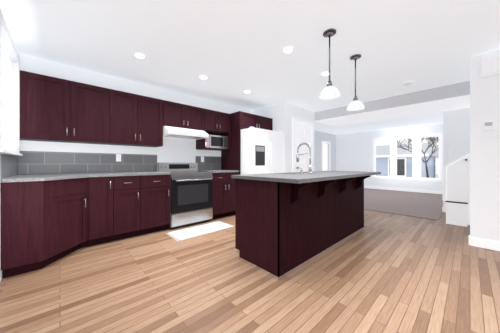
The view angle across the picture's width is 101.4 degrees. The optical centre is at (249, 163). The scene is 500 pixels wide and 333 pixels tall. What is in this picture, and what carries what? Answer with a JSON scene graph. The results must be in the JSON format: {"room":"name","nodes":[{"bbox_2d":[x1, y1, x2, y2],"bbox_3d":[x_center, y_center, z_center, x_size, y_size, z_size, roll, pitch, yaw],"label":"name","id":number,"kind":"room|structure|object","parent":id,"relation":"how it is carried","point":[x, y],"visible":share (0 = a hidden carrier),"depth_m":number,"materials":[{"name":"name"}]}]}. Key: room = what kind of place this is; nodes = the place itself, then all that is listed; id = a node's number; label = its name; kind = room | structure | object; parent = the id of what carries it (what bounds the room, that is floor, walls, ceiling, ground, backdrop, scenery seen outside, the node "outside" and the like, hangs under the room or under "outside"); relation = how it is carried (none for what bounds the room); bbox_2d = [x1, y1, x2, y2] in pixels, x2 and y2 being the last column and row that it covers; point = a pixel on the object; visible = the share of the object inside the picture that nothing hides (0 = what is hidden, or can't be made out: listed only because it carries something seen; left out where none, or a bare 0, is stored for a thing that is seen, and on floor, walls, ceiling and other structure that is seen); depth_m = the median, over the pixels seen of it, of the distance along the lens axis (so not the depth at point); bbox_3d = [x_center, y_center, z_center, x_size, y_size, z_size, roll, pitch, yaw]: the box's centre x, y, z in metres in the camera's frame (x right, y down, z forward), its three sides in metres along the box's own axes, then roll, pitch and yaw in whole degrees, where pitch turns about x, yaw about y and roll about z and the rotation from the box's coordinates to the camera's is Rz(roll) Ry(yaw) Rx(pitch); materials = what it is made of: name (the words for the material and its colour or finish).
{"room":"kitchen","nodes":[
{"label":"kitchen","id":0,"kind":"room"},
{"bbox_2d":[0,181,1,280],"bbox_3d":[-0.782,-0.170,0.195,0.100,2.440,6.550,0,0,-43],"label":"wall","id":1,"kind":"structure","parent":0,"point":[0,234],"depth_m":1.83,"materials":[{"name":"paint"}]},
{"bbox_2d":[0,154,18,180],"bbox_3d":[-2.546,-0.007,2.173,0.007,0.315,0.990,0,0,-43],"label":"backsplash","id":2,"kind":"structure","parent":1,"relation":"attached to","point":[9,165],"depth_m":2.07,"materials":[{"name":"grey tile"}]},
{"bbox_2d":[0,9,22,155],"bbox_3d":[-2.269,-0.642,1.925,0.074,1.105,1.100,0,0,-43],"label":"window","id":3,"kind":"structure","parent":1,"relation":"in","point":[9,101],"depth_m":2.05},
{"bbox_2d":[18,53,252,170],"bbox_3d":[-1.442,-0.170,3.983,4.090,2.440,0.100,0,0,-43],"label":"wall","id":4,"kind":"structure","parent":0,"point":[174,150],"depth_m":3.36,"materials":[{"name":"paint"}]},
{"bbox_2d":[19,151,156,174],"bbox_3d":[-2.289,-0.007,3.120,1.674,0.315,0.011,0,0,-43],"label":"backsplash","id":5,"kind":"structure","parent":4,"relation":"attached to","point":[34,162],"depth_m":2.98,"materials":[{"name":"grey tile"}]},
{"bbox_2d":[20,70,229,150],"bbox_3d":[-1.654,-0.690,3.462,3.063,0.780,0.372,0,0,-43],"label":"upper cabinets","id":6,"kind":"object","parent":4,"relation":"attached to","point":[53,109],"visible":0.98,"depth_m":2.86,"materials":[{"name":"brown wood"}]},
{"bbox_2d":[205,135,227,148],"bbox_3d":[-0.733,-0.455,4.340,0.455,0.265,0.283,0,0,-43],"label":"microwave","id":7,"kind":"object","parent":6,"relation":"in","point":[217,141],"visible":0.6,"depth_m":4.21,"materials":[{"name":"metal"}]},
{"bbox_2d":[163,126,208,139],"bbox_3d":[-1.223,-0.568,3.762,0.756,0.154,0.516,0,0,-43],"label":"range hood","id":8,"kind":"object","parent":4,"relation":"attached to","point":[179,133],"visible":0.88,"depth_m":3.61,"materials":[{"name":"metal"}]},
{"bbox_2d":[196,156,220,169],"bbox_3d":[-0.886,-0.007,4.424,0.635,0.315,0.011,0,0,-43],"label":"backsplash","id":9,"kind":"structure","parent":4,"relation":"attached to","point":[204,162],"depth_m":4.41,"materials":[{"name":"grey tile"}]},
{"bbox_2d":[0,209,499,332],"bbox_3d":[2.759,1.100,3.833,10.240,0.100,7.060,0,0,-43],"label":"floor","id":10,"kind":"structure","parent":0,"point":[382,272],"depth_m":1.73,"materials":[{"name":"brown wood"}]},
{"bbox_2d":[1,177,92,277],"bbox_3d":[-2.331,0.609,2.406,0.637,0.884,0.998,0,0,-43],"label":"base cabinet","id":11,"kind":"object","parent":10,"relation":"on","point":[44,224],"depth_m":2.01,"materials":[{"name":"brown wood"}]},
{"bbox_2d":[1,170,238,182],"bbox_3d":[-1.427,0.149,3.223,3.056,0.034,1.015,0,0,-43],"label":"countertop","id":12,"kind":"structure","parent":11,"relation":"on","point":[31,177],"depth_m":2.57,"materials":[{"name":"stone"}]},
{"bbox_2d":[93,176,120,244],"bbox_3d":[-2.109,0.609,2.832,0.391,0.884,0.676,0,0,-43],"label":"base cabinet","id":13,"kind":"object","parent":10,"relation":"on","point":[106,190],"depth_m":2.67,"materials":[{"name":"brown wood"}]},
{"bbox_2d":[121,175,144,238],"bbox_3d":[-1.904,0.609,3.055,0.446,0.884,0.629,0,0,-43],"label":"base cabinet","id":14,"kind":"object","parent":10,"relation":"on","point":[132,187],"depth_m":2.88,"materials":[{"name":"brown wood"}]},
{"bbox_2d":[145,175,169,233],"bbox_3d":[-1.646,0.609,3.294,0.489,0.884,0.629,0,0,-43],"label":"base cabinet","id":15,"kind":"object","parent":10,"relation":"on","point":[157,187],"depth_m":3.10,"materials":[{"name":"brown wood"}]},
{"bbox_2d":[158,163,212,228],"bbox_3d":[-1.147,0.512,3.680,0.762,1.075,0.686,0,0,-43],"label":"range","id":16,"kind":"object","parent":10,"relation":"on","point":[191,194],"visible":0.92,"depth_m":3.48,"materials":[{"name":"metal"}]},
{"bbox_2d":[167,221,232,240],"bbox_3d":[-0.765,1.044,3.262,0.980,0.012,0.420,0,0,-43],"label":"kitchen rug","id":17,"kind":"object","parent":10,"relation":"on","point":[187,233],"visible":1,"depth_m":3.19,"materials":[{"name":"fabric"}]},
{"bbox_2d":[210,172,238,219],"bbox_3d":[-0.675,0.609,4.197,0.627,0.884,0.629,0,0,-43],"label":"base cabinet","id":18,"kind":"object","parent":10,"relation":"on","point":[223,184],"depth_m":3.94,"materials":[{"name":"brown wood"}]},
{"bbox_2d":[221,111,272,174],"bbox_3d":[-0.049,-0.015,4.736,1.016,2.130,0.691,0,0,-43],"label":"tall cabinet","id":19,"kind":"object","parent":10,"relation":"on","point":[231,157],"visible":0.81,"depth_m":4.34,"materials":[{"name":"brown wood"}]},
{"bbox_2d":[241,127,281,174],"bbox_3d":[0.089,0.162,4.587,0.946,1.777,0.981,0,0,-43],"label":"fridge","id":20,"kind":"object","parent":10,"relation":"on","point":[261,151],"visible":0.48,"depth_m":4.15,"materials":[{"name":"metal"}]},
{"bbox_2d":[235,176,369,279],"bbox_3d":[0.910,0.605,2.752,2.189,0.890,0.807,0,0,-43],"label":"kitchen island","id":21,"kind":"object","parent":10,"relation":"on","point":[283,229],"visible":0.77,"depth_m":2.14,"materials":[{"name":"brown wood"}]},
{"bbox_2d":[231,171,380,183],"bbox_3d":[0.916,0.141,2.745,2.250,0.036,0.885,0,0,-43],"label":"island countertop","id":22,"kind":"structure","parent":21,"relation":"on","point":[297,177],"depth_m":2.22,"materials":[{"name":"stone"}]},
{"bbox_2d":[296,142,313,173],"bbox_3d":[0.732,-0.083,2.713,0.110,0.409,0.243,0,0,-43],"label":"faucet","id":23,"kind":"object","parent":22,"relation":"on","point":[309,152],"visible":1,"depth_m":2.65,"materials":[{"name":"silver metal"}]},
{"bbox_2d":[364,188,442,219],"bbox_3d":[3.800,1.044,6.780,4.499,0.012,3.958,0,0,-43],"label":"carpet floor","id":24,"kind":"structure","parent":10,"relation":"on","point":[420,205],"depth_m":5.37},
{"bbox_2d":[442,152,469,226],"bbox_3d":[5.550,-0.279,2.175,1.143,2.658,5.040,0,0,-43],"label":"stair steps","id":25,"kind":"structure","parent":10,"relation":"on","point":[456,185],"depth_m":3.52,"materials":[{"name":"white paint"}]},
{"bbox_2d":[0,0,499,134],"bbox_3d":[2.759,-1.440,3.833,10.240,0.100,7.060,0,0,-43],"label":"ceiling","id":26,"kind":"structure","parent":0,"point":[231,50],"depth_m":2.38,"materials":[{"name":"paint"}]},
{"bbox_2d":[133,52,145,58],"bbox_3d":[-1.411,-1.386,2.620,0.150,0.008,0.150,0,0,-43],"label":"recessed light","id":27,"kind":"object","parent":26,"relation":"in","point":[139,55],"visible":1,"depth_m":2.61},
{"bbox_2d":[199,75,207,79],"bbox_3d":[-0.743,-1.386,3.282,0.150,0.008,0.150,0,0,-43],"label":"recessed light","id":28,"kind":"object","parent":26,"relation":"in","point":[203,77],"visible":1,"depth_m":3.27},
{"bbox_2d":[282,46,293,53],"bbox_3d":[0.459,-1.386,2.488,0.150,0.008,0.150,0,0,-43],"label":"recessed light","id":29,"kind":"object","parent":26,"relation":"in","point":[288,49],"visible":1,"depth_m":2.47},
{"bbox_2d":[321,71,330,75],"bbox_3d":[1.162,-1.386,3.142,0.150,0.008,0.150,0,0,-43],"label":"recessed light","id":30,"kind":"object","parent":26,"relation":"in","point":[326,73],"visible":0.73,"depth_m":3.12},
{"bbox_2d":[323,28,335,85],"bbox_3d":[0.841,-1.103,2.160,0.132,0.571,0.132,0,0,-43],"label":"stem","id":31,"kind":"object","parent":26,"relation":"hanging from","point":[331,32],"visible":0.94,"depth_m":2.15,"materials":[{"name":"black metal"}]},
{"bbox_2d":[319,86,339,99],"bbox_3d":[0.841,-0.763,2.160,0.212,0.105,0.212,0,0,-43],"label":"shade","id":32,"kind":"object","parent":31,"relation":"hanging from","point":[329,92],"visible":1,"depth_m":2.13,"materials":[{"name":"white glass"}]},
{"bbox_2d":[350,54,360,100],"bbox_3d":[1.366,-1.103,2.648,0.132,0.571,0.132,0,0,-43],"label":"stem","id":33,"kind":"object","parent":26,"relation":"hanging from","point":[355,57],"visible":0.96,"depth_m":2.64,"materials":[{"name":"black metal"}]},
{"bbox_2d":[347,100,364,110],"bbox_3d":[1.366,-0.763,2.648,0.212,0.105,0.212,0,0,-43],"label":"shade","id":34,"kind":"object","parent":33,"relation":"hanging from","point":[356,105],"visible":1,"depth_m":2.60,"materials":[{"name":"white glass"}]},
{"bbox_2d":[314,81,469,126],"bbox_3d":[4.021,-1.270,3.900,1.200,0.240,5.440,0,0,-43],"label":"soffit beam","id":35,"kind":"structure","parent":26,"relation":"attached to","point":[455,96],"depth_m":4.26,"materials":[{"name":"paint"}]},
{"bbox_2d":[403,81,412,85],"bbox_3d":[2.696,-1.368,3.489,0.140,0.044,0.140,0,0,-43],"label":"smoke detector","id":36,"kind":"object","parent":26,"relation":"attached to","point":[407,83],"visible":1,"depth_m":3.45,"materials":[{"name":"white plastic"}]},
{"bbox_2d":[253,102,313,172],"bbox_3d":[0.702,-0.170,5.635,1.300,2.440,1.620,0,0,-43],"label":"wall","id":37,"kind":"structure","parent":0,"point":[283,114],"depth_m":4.75,"materials":[{"name":"paint"}]},
{"bbox_2d":[292,118,313,171],"bbox_3d":[1.353,-0.013,5.081,0.930,2.125,0.075,0,0,-43],"label":"door","id":38,"kind":"structure","parent":37,"relation":"attached to","point":[302,131],"depth_m":5.06,"materials":[{"name":"white wood"}]},
{"bbox_2d":[314,130,335,170],"bbox_3d":[2.401,-0.170,8.251,4.750,2.440,0.100,0,0,-43],"label":"wall","id":39,"kind":"structure","parent":0,"point":[319,137],"depth_m":8.91,"materials":[{"name":"paint"}]},
{"bbox_2d":[322,141,330,170],"bbox_3d":[3.377,-0.315,9.110,0.790,1.370,0.060,0,0,-43],"label":"window","id":40,"kind":"structure","parent":39,"relation":"in","point":[326,155],"depth_m":9.15,"materials":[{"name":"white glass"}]},
{"bbox_2d":[336,124,442,191],"bbox_3d":[5.520,-0.170,8.310,0.100,2.440,4.060,0,0,-43],"label":"wall","id":41,"kind":"structure","parent":0,"point":[354,151],"depth_m":8.68,"materials":[{"name":"paint"}]},
{"bbox_2d":[364,186,441,193],"bbox_3d":[5.455,1.000,8.297,0.012,0.100,3.930,0,0,-43],"label":"baseboard","id":42,"kind":"structure","parent":41,"relation":"attached to","point":[384,188],"depth_m":7.79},
{"bbox_2d":[373,133,442,181],"bbox_3d":[5.914,-0.225,7.837,0.105,1.690,2.190,0,0,-43],"label":"window","id":43,"kind":"structure","parent":41,"relation":"in","point":[440,156],"depth_m":7.67,"materials":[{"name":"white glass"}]},
{"bbox_2d":[443,110,449,211],"bbox_3d":[5.538,-0.170,5.624,3.530,2.440,0.100,0,0,-43],"label":"wall","id":44,"kind":"structure","parent":0,"point":[446,137],"depth_m":4.42,"materials":[{"name":"paint"}]},
{"bbox_2d":[450,108,469,161],"bbox_3d":[5.303,-0.170,3.357,0.100,2.440,2.899,0,0,-43],"label":"wall","id":45,"kind":"structure","parent":0,"point":[459,132],"depth_m":4.28,"materials":[{"name":"paint"}]},
{"bbox_2d":[470,49,499,242],"bbox_3d":[3.771,-0.170,1.730,0.100,2.440,2.600,0,0,-43],"label":"wall","id":46,"kind":"structure","parent":0,"point":[484,176],"depth_m":2.56,"materials":[{"name":"paint"}]},
{"bbox_2d":[469,236,499,250],"bbox_3d":[3.733,1.000,1.704,0.032,0.100,2.613,0,0,-43],"label":"baseboard","id":47,"kind":"structure","parent":46,"relation":"attached to","point":[486,244],"depth_m":2.55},
{"bbox_2d":[483,120,493,129],"bbox_3d":[2.946,-0.475,2.526,0.024,0.110,0.090,0,0,-43],"label":"thermostat","id":48,"kind":"object","parent":46,"relation":"attached to","point":[488,125],"visible":0.94,"depth_m":2.52,"materials":[{"name":"white plastic"}]},
{"bbox_2d":[482,54,499,77],"bbox_3d":[2.950,-1.200,2.502,0.050,0.240,0.150,0,0,-43],"label":"door chime","id":49,"kind":"object","parent":46,"relation":"attached to","point":[490,65],"visible":1,"depth_m":2.49,"materials":[{"name":"white plastic"}]},
{"label":"outside","id":50,"kind":"structure","parent":0,"visible":0},
{"bbox_3d":[29.412,2.700,27.331,59.000,0.300,80.000,0,0,-43],"label":"ground","id":51,"kind":"structure","parent":50,"visible":0},
{"bbox_2d":[376,142,438,177],"bbox_3d":[18.261,0.198,17.993,16.850,4.695,14.300,0,0,-43],"label":"houses","id":52,"kind":"structure","parent":51,"relation":"on","point":[382,156],"depth_m":15.09,"materials":[{"name":"blue"}]},
{"bbox_2d":[397,137,438,177],"bbox_3d":[8.762,0.486,10.676,1.359,4.117,2.706,0,0,-43],"label":"tree","id":53,"kind":"object","parent":51,"relation":"on","point":[429,140],"depth_m":10.32,"materials":[{"name":"plant"}]}
]}

